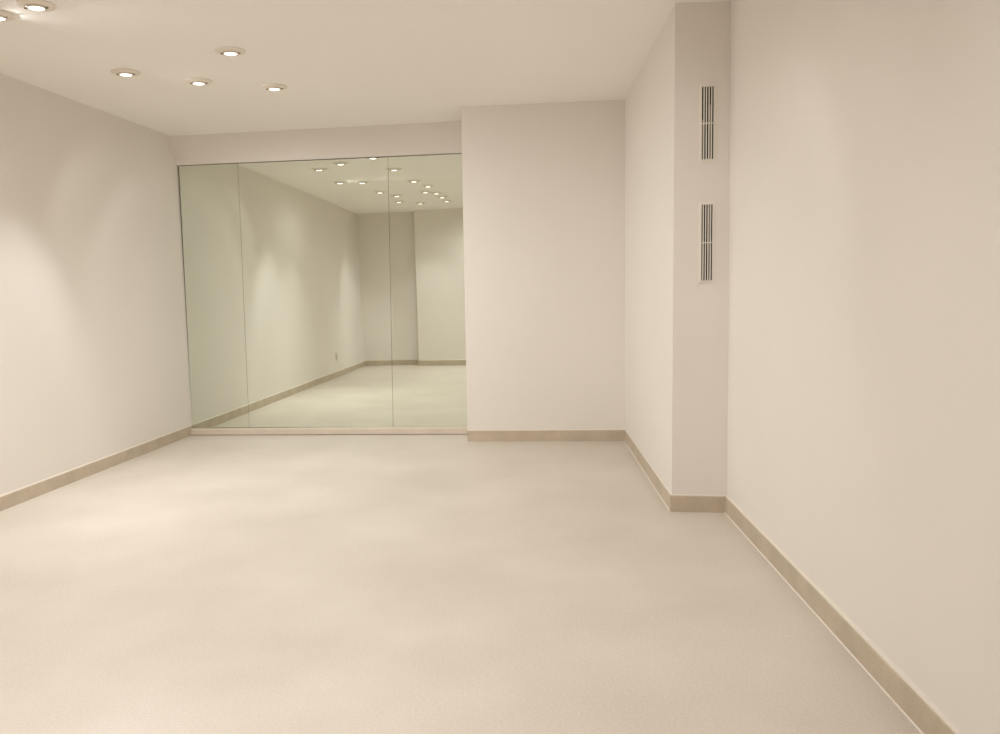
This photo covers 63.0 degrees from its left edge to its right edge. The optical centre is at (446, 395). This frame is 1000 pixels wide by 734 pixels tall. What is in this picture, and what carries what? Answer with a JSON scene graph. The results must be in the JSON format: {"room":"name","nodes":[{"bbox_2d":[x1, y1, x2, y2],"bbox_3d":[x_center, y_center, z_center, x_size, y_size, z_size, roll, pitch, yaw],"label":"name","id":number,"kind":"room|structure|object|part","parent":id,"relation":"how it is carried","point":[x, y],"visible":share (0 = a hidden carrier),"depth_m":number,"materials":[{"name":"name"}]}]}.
{"room":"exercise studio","nodes":[
{"label":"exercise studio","id":0,"kind":"room"},
{"bbox_2d":[0,73,191,494],"bbox_3d":[-3.073,-0.483,3.882,0.278,2.696,7.785,-1,7,9],"label":"wall","id":1,"kind":"structure","parent":0,"point":[94,354],"depth_m":5.89,"materials":[{"name":"paint"}]},
{"bbox_2d":[0,425,192,510],"bbox_3d":[-2.920,0.810,3.993,0.018,0.094,7.414,-1,7,8],"label":"baseboard","id":2,"kind":"structure","parent":1,"relation":"attached to","point":[10,499],"depth_m":5.93,"materials":[{"name":"wood"}]},
{"bbox_2d":[170,121,461,165],"bbox_3d":[-1.129,-2.210,7.286,2.824,0.267,0.494,-1,7,8],"label":"wall","id":3,"kind":"structure","parent":0,"point":[434,137],"depth_m":7.10,"materials":[{"name":"paint"}]},
{"bbox_2d":[178,153,461,427],"bbox_3d":[-1.125,-0.890,7.443,2.890,2.471,0.258,-1,7,8],"label":"wall","id":4,"kind":"structure","parent":0,"point":[455,153],"depth_m":7.29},
{"bbox_2d":[179,164,248,427],"bbox_3d":[-2.122,-0.882,7.446,0.600,2.387,0.014,-1,7,8],"label":"mirror panel","id":5,"kind":"object","parent":4,"relation":"attached to","point":[210,202],"visible":1,"depth_m":7.44,"materials":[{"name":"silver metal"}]},
{"bbox_2d":[238,157,392,426],"bbox_3d":[-1.170,-0.889,7.313,1.406,2.385,0.014,-1,7,8],"label":"mirror panel","id":6,"kind":"object","parent":4,"relation":"attached to","point":[315,241],"visible":1,"depth_m":7.30,"materials":[{"name":"silver metal"}]},
{"bbox_2d":[191,426,467,434],"bbox_3d":[-1.093,0.326,7.438,2.608,0.058,0.110,-1,7,9],"label":"baseboard","id":7,"kind":"structure","parent":4,"relation":"attached to","point":[407,429],"depth_m":7.38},
{"bbox_2d":[388,154,466,426],"bbox_3d":[-0.163,-0.895,7.174,0.713,2.370,0.014,-1,7,8],"label":"mirror panel","id":8,"kind":"object","parent":4,"relation":"attached to","point":[429,380],"visible":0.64,"depth_m":7.17,"materials":[{"name":"silver metal"}]},
{"bbox_2d":[0,0,730,135],"bbox_3d":[-0.957,-1.839,2.884,6.200,0.120,10.200,-2,7,0],"label":"ceiling","id":9,"kind":"structure","parent":0,"point":[341,63],"depth_m":4.90,"materials":[{"name":"paint"}]},
{"bbox_2d":[0,10,15,21],"bbox_3d":[-2.239,-1.879,4.043,0.177,0.019,0.177,-2,7,0],"label":"recessed light","id":10,"kind":"object","parent":9,"relation":"in","point":[5,16],"visible":1,"depth_m":4.04,"materials":[{"name":"beige metal"}]},
{"bbox_2d":[15,0,55,11],"bbox_3d":[-1.978,-1.872,3.924,0.177,0.019,0.177,-2,7,0],"label":"recessed light","id":11,"kind":"object","parent":9,"relation":"in","point":[31,5],"visible":1,"depth_m":3.90,"materials":[{"name":"beige metal"}]},
{"bbox_2d":[111,68,140,76],"bbox_3d":[-2.023,-2.027,5.134,0.177,0.019,0.177,-2,7,0],"label":"recessed light","id":12,"kind":"object","parent":9,"relation":"in","point":[119,72],"visible":1,"depth_m":5.10,"materials":[{"name":"beige metal"}]},
{"bbox_2d":[185,78,211,85],"bbox_3d":[-1.645,-2.074,5.402,0.177,0.019,0.177,-2,7,0],"label":"recessed light","id":13,"kind":"object","parent":9,"relation":"in","point":[194,81],"visible":1,"depth_m":5.37,"materials":[{"name":"beige metal"}]},
{"bbox_2d":[215,47,245,55],"bbox_3d":[-1.262,-2.002,4.757,0.177,0.019,0.177,-2,7,0],"label":"recessed light","id":14,"kind":"object","parent":9,"relation":"in","point":[227,51],"visible":1,"depth_m":4.72,"materials":[{"name":"beige metal"}]},
{"bbox_2d":[261,84,286,90],"bbox_3d":[-1.186,-2.115,5.610,0.177,0.019,0.177,-2,7,0],"label":"recessed light","id":15,"kind":"object","parent":9,"relation":"in","point":[272,87],"visible":1,"depth_m":5.58,"materials":[{"name":"beige metal"}]},
{"bbox_2d":[0,434,920,733],"bbox_3d":[-0.871,0.952,3.246,6.200,0.120,10.200,-2,7,0],"label":"floor","id":16,"kind":"structure","parent":0,"point":[376,583],"depth_m":3.34,"materials":[{"name":"concrete"}]},
{"bbox_2d":[461,100,624,429],"bbox_3d":[0.903,-1.016,7.047,1.532,2.696,1.169,-2,7,0],"label":"wall","id":17,"kind":"structure","parent":0,"point":[543,183],"depth_m":6.55,"materials":[{"name":"paint"}]},
{"bbox_2d":[467,429,624,440],"bbox_3d":[0.823,0.333,6.765,1.307,0.100,0.018,-1,7,9],"label":"baseboard","id":18,"kind":"structure","parent":17,"relation":"attached to","point":[533,434],"depth_m":6.75,"materials":[{"name":"wood"}]},
{"bbox_2d":[625,1,730,494],"bbox_3d":[1.468,-0.832,5.492,0.389,2.696,2.328,-1,7,3],"label":"wall pillar","id":19,"kind":"structure","parent":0,"point":[676,325],"depth_m":4.48,"materials":[{"name":"paint"}]},
{"bbox_2d":[624,430,726,512],"bbox_3d":[1.399,0.468,5.584,0.303,0.100,2.175,-2,7,0],"label":"baseboard","id":20,"kind":"structure","parent":19,"relation":"attached to","point":[673,502],"depth_m":4.56,"materials":[{"name":"wood"}]},
{"bbox_2d":[698,202,714,282],"bbox_3d":[1.386,-0.812,4.334,0.082,0.423,0.014,-1,8,7],"label":"slot vent","id":21,"kind":"object","parent":19,"relation":"attached to","point":[706,230],"visible":1,"depth_m":4.33,"materials":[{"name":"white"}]},
{"bbox_3d":[1.386,-0.813,4.339,0.061,0.402,0.003,-1,8,7],"label":"plate","id":22,"kind":"part","parent":21,"relation":"part of","materials":[{"name":"grey metal"}]},
{"bbox_2d":[699,84,715,161],"bbox_3d":[1.363,-1.420,4.248,0.086,0.392,0.015,-2,8,5],"label":"slot vent","id":23,"kind":"object","parent":19,"relation":"attached to","point":[707,92],"visible":1,"depth_m":4.25,"materials":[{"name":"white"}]},
{"bbox_3d":[1.363,-1.421,4.253,0.065,0.371,0.002,-2,8,5],"label":"plate","id":24,"kind":"part","parent":23,"relation":"part of","materials":[{"name":"grey metal"}]},
{"bbox_2d":[727,0,999,733],"bbox_3d":[1.353,-0.294,1.379,0.255,2.696,6.253,-1,7,5],"label":"wall","id":25,"kind":"structure","parent":0,"point":[863,416],"depth_m":2.54,"materials":[{"name":"paint"}]},
{"bbox_2d":[724,496,962,733],"bbox_3d":[1.272,0.997,1.538,0.022,0.100,6.014,-1,7,6],"label":"baseboard","id":26,"kind":"structure","parent":25,"relation":"attached to","point":[920,711],"depth_m":2.77,"materials":[{"name":"wood"}]}
]}

